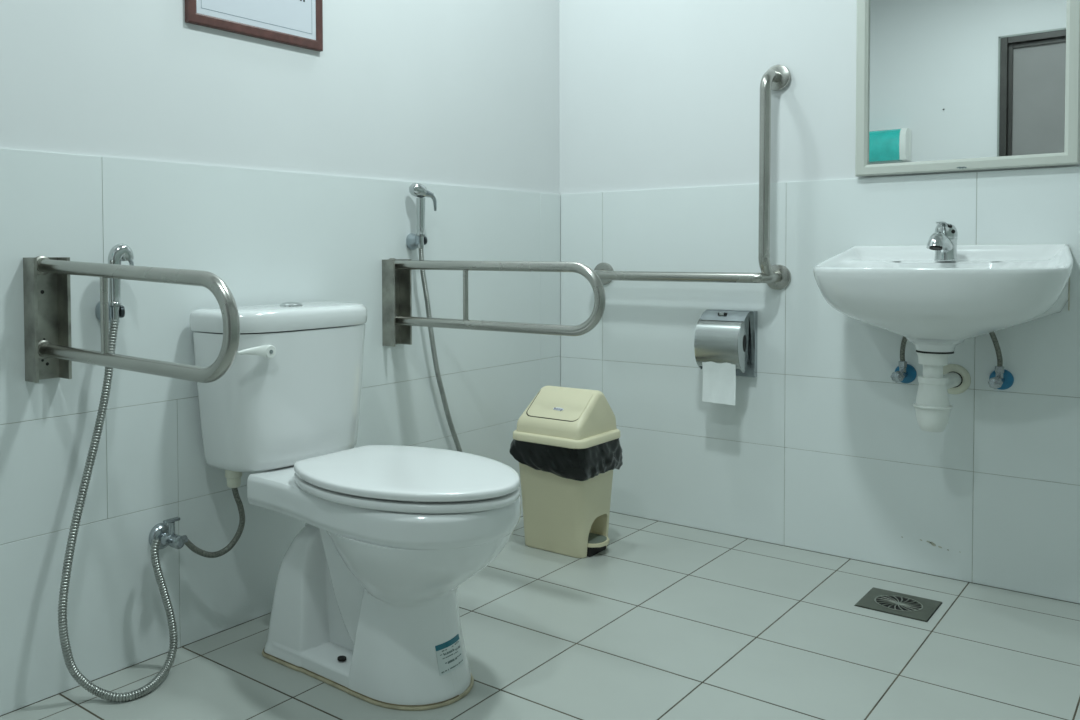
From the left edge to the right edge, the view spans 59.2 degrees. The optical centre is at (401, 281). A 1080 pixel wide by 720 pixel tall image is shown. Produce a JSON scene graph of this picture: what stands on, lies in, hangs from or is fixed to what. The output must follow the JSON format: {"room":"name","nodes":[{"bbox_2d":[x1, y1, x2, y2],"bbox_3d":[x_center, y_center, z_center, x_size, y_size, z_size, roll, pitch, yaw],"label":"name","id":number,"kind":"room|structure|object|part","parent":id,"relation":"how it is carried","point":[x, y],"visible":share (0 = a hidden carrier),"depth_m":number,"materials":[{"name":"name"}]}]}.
{"room":"public restroom","nodes":[
{"label":"public restroom","id":0,"kind":"room"},
{"bbox_2d":[0,0,559,715],"bbox_3d":[-0.565,-0.414,2.123,0.110,2.501,3.500,1,2,41],"label":"wall","id":1,"kind":"structure","parent":0,"point":[279,172],"depth_m":2.19,"materials":[{"name":"tile"}]},
{"bbox_2d":[95,300,124,322],"bbox_3d":[-0.608,0.063,1.958,0.058,0.049,0.045,1,2,41],"label":"cradle","id":2,"kind":"object","parent":1,"relation":"attached to","point":[122,309],"visible":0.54,"depth_m":1.95,"materials":[{"name":"grey metal"}]},
{"bbox_2d":[58,244,177,701],"bbox_3d":[-0.571,0.382,1.913,0.113,0.921,0.264,1,2,41],"label":"bidet sprayer","id":3,"kind":"object","parent":1,"relation":"attached to","point":[119,253],"visible":0.98,"depth_m":1.91,"materials":[{"name":"silver metal"}]},
{"bbox_3d":[-0.596,0.022,1.941,0.029,0.127,0.027,1,2,41],"label":"handle","id":4,"kind":"part","parent":3,"relation":"part of","materials":[{"name":"silver metal"}]},
{"bbox_2d":[23,256,239,382],"bbox_3d":[-0.488,0.077,1.669,0.617,0.247,0.076,1,2,41],"label":"grab bar","id":5,"kind":"object","parent":1,"relation":"attached to","point":[49,353],"visible":1,"depth_m":1.74,"materials":[{"name":"metal"}]},
{"bbox_2d":[149,517,187,548],"bbox_3d":[-0.512,0.560,2.064,0.077,0.076,0.058,1,2,41],"label":"angle valve","id":6,"kind":"object","parent":1,"relation":"attached to","point":[165,531],"visible":0.96,"depth_m":2.06,"materials":[{"name":"silver metal"}]},
{"bbox_3d":[-0.507,0.541,2.058,0.015,0.038,0.040,1,2,41],"label":"handle","id":7,"kind":"part","parent":6,"relation":"part of","materials":[{"name":"silver metal"}]},
{"bbox_2d":[185,488,244,557],"bbox_3d":[-0.420,0.542,2.101,0.151,0.164,0.028,-2,2,-36],"label":"supply hose","id":8,"kind":"object","parent":6,"relation":"attached to","point":[189,544],"visible":0.98,"depth_m":2.12,"materials":[{"name":"silver metal"}]},
{"bbox_2d":[185,0,322,51],"bbox_3d":[-0.350,-0.751,2.279,0.014,0.309,0.424,1,2,41],"label":"framed notice","id":9,"kind":"object","parent":1,"relation":"attached to","point":[298,23],"visible":1,"depth_m":2.29,"materials":[{"name":"brown wood"}]},
{"bbox_2d":[406,233,426,249],"bbox_3d":[0.046,-0.116,2.704,0.053,0.049,0.045,1,2,41],"label":"cradle","id":10,"kind":"object","parent":1,"relation":"attached to","point":[412,241],"visible":0.91,"depth_m":2.69,"materials":[{"name":"grey metal"}]},
{"bbox_2d":[409,183,461,451],"bbox_3d":[0.082,0.265,2.719,0.079,1.100,0.486,1,2,41],"label":"bidet sprayer","id":11,"kind":"object","parent":1,"relation":"attached to","point":[415,189],"visible":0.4,"depth_m":2.71,"materials":[{"name":"silver metal"}]},
{"bbox_3d":[0.055,-0.169,2.688,0.028,0.145,0.028,1,2,41],"label":"handle","id":12,"kind":"part","parent":11,"relation":"part of","materials":[{"name":"silver metal"}]},
{"bbox_2d":[382,258,604,346],"bbox_3d":[0.226,0.061,2.436,0.680,0.247,0.077,1,2,41],"label":"grab bar","id":13,"kind":"object","parent":1,"relation":"attached to","point":[398,321],"visible":1,"depth_m":2.48,"materials":[{"name":"metal"}]},
{"bbox_2d":[0,511,1079,719],"bbox_3d":[0.387,0.894,1.335,2.600,0.080,3.500,1,2,41],"label":"floor","id":14,"kind":"structure","parent":0,"point":[667,621],"depth_m":2.10,"materials":[{"name":"tile"}]},
{"bbox_2d":[190,301,520,710],"bbox_3d":[-0.056,0.444,2.052,0.742,0.784,0.454,1,2,41],"label":"toilet","id":15,"kind":"object","parent":14,"relation":"on","point":[365,605],"visible":0.99,"depth_m":1.97,"materials":[{"name":"ceramic"}]},
{"bbox_3d":[-0.315,0.154,2.028,0.028,0.030,0.092,1,2,41],"label":"flush lever","id":16,"kind":"part","parent":15,"relation":"part of","materials":[{"name":"white plastic"}]},
{"bbox_3d":[-0.263,0.082,2.221,0.196,0.049,0.454,1,2,41],"label":"cistern lid","id":17,"kind":"part","parent":15,"relation":"part of","materials":[{"name":"ceramic"}]},
{"bbox_3d":[-0.030,0.632,1.997,0.607,0.409,0.376,1,2,41],"label":"bowl","id":18,"kind":"part","parent":15,"relation":"part of","materials":[{"name":"ceramic"}]},
{"bbox_3d":[0.023,0.418,1.943,0.480,0.016,0.395,1,2,41],"label":"seat","id":19,"kind":"part","parent":15,"relation":"part of","materials":[{"name":"plastic"}]},
{"bbox_3d":[0.022,0.394,1.943,0.482,0.021,0.396,1,2,41],"label":"seat lid","id":20,"kind":"part","parent":15,"relation":"part of","materials":[{"name":"plastic"}]},
{"bbox_2d":[440,642,462,672],"bbox_3d":[0.101,0.760,1.892,0.014,0.041,0.073,1,2,38],"label":"print","id":21,"kind":"object","parent":15,"relation":"attached to","point":[451,653],"depth_m":1.89},
{"bbox_2d":[513,386,620,557],"bbox_3d":[0.498,0.565,2.821,0.252,0.487,0.259,1,2,41],"label":"pedal bin","id":22,"kind":"object","parent":14,"relation":"on","point":[564,516],"visible":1,"depth_m":2.76,"materials":[{"name":"beige plastic"}]},
{"bbox_2d":[509,438,622,480],"bbox_3d":[0.498,0.519,2.824,0.284,0.107,0.275,1,2,41],"label":"liner","id":23,"kind":"object","parent":22,"relation":"in","point":[585,464],"visible":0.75,"depth_m":2.71,"materials":[{"name":"black plastic"}]},
{"bbox_3d":[0.497,0.458,2.817,0.252,0.026,0.259,1,2,41],"label":"lid","id":24,"kind":"part","parent":22,"relation":"part of","materials":[{"name":"beige plastic"}]},
{"bbox_2d":[854,587,941,621],"bbox_3d":[1.259,0.816,2.368,0.164,0.004,0.166,1,2,41],"label":"floor drain","id":25,"kind":"object","parent":14,"relation":"on","point":[881,600],"visible":1,"depth_m":2.36,"materials":[{"name":"metal"}]},
{"bbox_2d":[559,0,1079,603],"bbox_3d":[1.537,-0.439,2.547,2.508,2.502,0.110,1,2,41],"label":"wall","id":26,"kind":"structure","parent":0,"point":[821,451],"depth_m":2.81,"materials":[{"name":"tile"}]},
{"bbox_2d":[594,65,790,289],"bbox_3d":[0.883,-0.318,2.981,0.668,0.679,0.107,1,2,41],"label":"grab bar","id":27,"kind":"object","parent":26,"relation":"attached to","point":[777,77],"visible":0.89,"depth_m":2.78,"materials":[{"name":"metal"}]},
{"bbox_3d":[0.884,-0.019,2.989,0.622,0.037,0.098,1,2,41],"label":"horizontal rail","id":28,"kind":"part","parent":27,"relation":"part of","materials":[{"name":"metal"}]},
{"bbox_3d":[1.098,-0.314,2.789,0.102,0.631,0.036,-2,2,-43],"label":"vertical rail","id":29,"kind":"part","parent":27,"relation":"part of","materials":[{"name":"metal"}]},
{"bbox_2d":[694,309,756,376],"bbox_3d":[1.002,0.192,2.890,0.154,0.204,0.113,1,2,41],"label":"dispenser","id":30,"kind":"object","parent":26,"relation":"attached to","point":[721,336],"visible":1,"depth_m":2.87,"materials":[{"name":"silver metal"}]},
{"bbox_2d":[702,361,735,404],"bbox_3d":[0.989,0.281,2.886,0.106,0.188,0.065,1,2,41],"label":"toilet roll","id":31,"kind":"object","parent":30,"relation":"hanging from","point":[719,379],"visible":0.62,"depth_m":2.87,"materials":[{"name":"paper"}]},
{"bbox_3d":[1.000,0.105,2.891,0.137,0.031,0.056,1,2,41],"label":"plate","id":32,"kind":"part","parent":30,"relation":"part of","materials":[{"name":"silver metal"}]},
{"bbox_2d":[890,361,916,382],"bbox_3d":[1.374,0.253,2.572,0.055,0.066,0.105,1,2,41],"label":"valve","id":33,"kind":"object","parent":26,"relation":"attached to","point":[904,373],"visible":1,"depth_m":2.58,"materials":[{"name":"blue plastic"}]},
{"bbox_3d":[1.353,0.259,2.549,0.031,0.031,0.043,1,2,41],"label":"knob","id":34,"kind":"part","parent":33,"relation":"part of","materials":[{"name":"silver metal"}]},
{"bbox_2d":[900,336,906,360],"bbox_3d":[1.387,0.149,2.553,0.021,0.152,0.072,-1,2,-12],"label":"hose","id":35,"kind":"object","parent":33,"relation":"attached to","point":[904,340],"visible":0.44,"depth_m":2.58,"materials":[{"name":"silver metal"}]},
{"bbox_2d":[813,244,1072,353],"bbox_3d":[1.359,0.043,2.379,0.566,0.274,0.404,1,2,41],"label":"basin","id":36,"kind":"object","parent":26,"relation":"attached to","point":[937,306],"visible":1,"depth_m":2.28,"materials":[{"name":"ceramic"}]},
{"bbox_2d":[913,352,970,431],"bbox_3d":[1.410,0.279,2.445,0.094,0.202,0.250,1,2,41],"label":"trap","id":37,"kind":"object","parent":36,"relation":"attached to","point":[932,406],"visible":0.98,"depth_m":2.36,"materials":[{"name":"white plastic"}]},
{"bbox_2d":[916,383,949,406],"bbox_3d":[1.355,0.286,2.386,0.076,0.056,0.076,1,2,41],"label":"drain pipe","id":38,"kind":"object","parent":37,"relation":"on","point":[928,394],"depth_m":2.36,"materials":[{"name":"white plastic"}]},
{"bbox_2d":[926,222,957,260],"bbox_3d":[1.397,-0.104,2.418,0.054,0.102,0.156,1,2,41],"label":"tap","id":39,"kind":"object","parent":36,"relation":"on","point":[943,240],"visible":1,"depth_m":2.43,"materials":[{"name":"silver metal"}]},
{"bbox_3d":[1.392,-0.096,2.414,0.044,0.065,0.142,1,2,41],"label":"spout","id":40,"kind":"part","parent":39,"relation":"part of","materials":[{"name":"silver metal"}]},
{"bbox_3d":[1.419,-0.136,2.443,0.054,0.040,0.089,1,2,41],"label":"lever handle","id":41,"kind":"part","parent":39,"relation":"part of","materials":[{"name":"silver metal"}]},
{"bbox_2d":[855,0,1079,176],"bbox_3d":[1.492,-0.642,2.491,0.520,0.691,0.022,1,2,41],"label":"wall mirror","id":42,"kind":"object","parent":26,"relation":"attached to","point":[942,85],"visible":1,"depth_m":2.49,"materials":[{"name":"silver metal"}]},
{"bbox_2d":[988,366,1013,389],"bbox_3d":[1.545,0.253,2.421,0.055,0.066,0.105,1,2,41],"label":"valve","id":43,"kind":"object","parent":26,"relation":"attached to","point":[1000,378],"visible":1,"depth_m":2.44,"materials":[{"name":"blue plastic"}]},
{"bbox_3d":[1.525,0.259,2.398,0.031,0.031,0.043,1,2,41],"label":"knob","id":44,"kind":"part","parent":43,"relation":"part of","materials":[{"name":"silver metal"}]},
{"bbox_2d":[989,332,1002,365],"bbox_3d":[1.529,0.150,2.431,0.069,0.149,0.018,0,2,3],"label":"hose","id":45,"kind":"object","parent":43,"relation":"attached to","point":[992,335],"visible":0.65,"depth_m":2.42,"materials":[{"name":"silver metal"}]}
]}

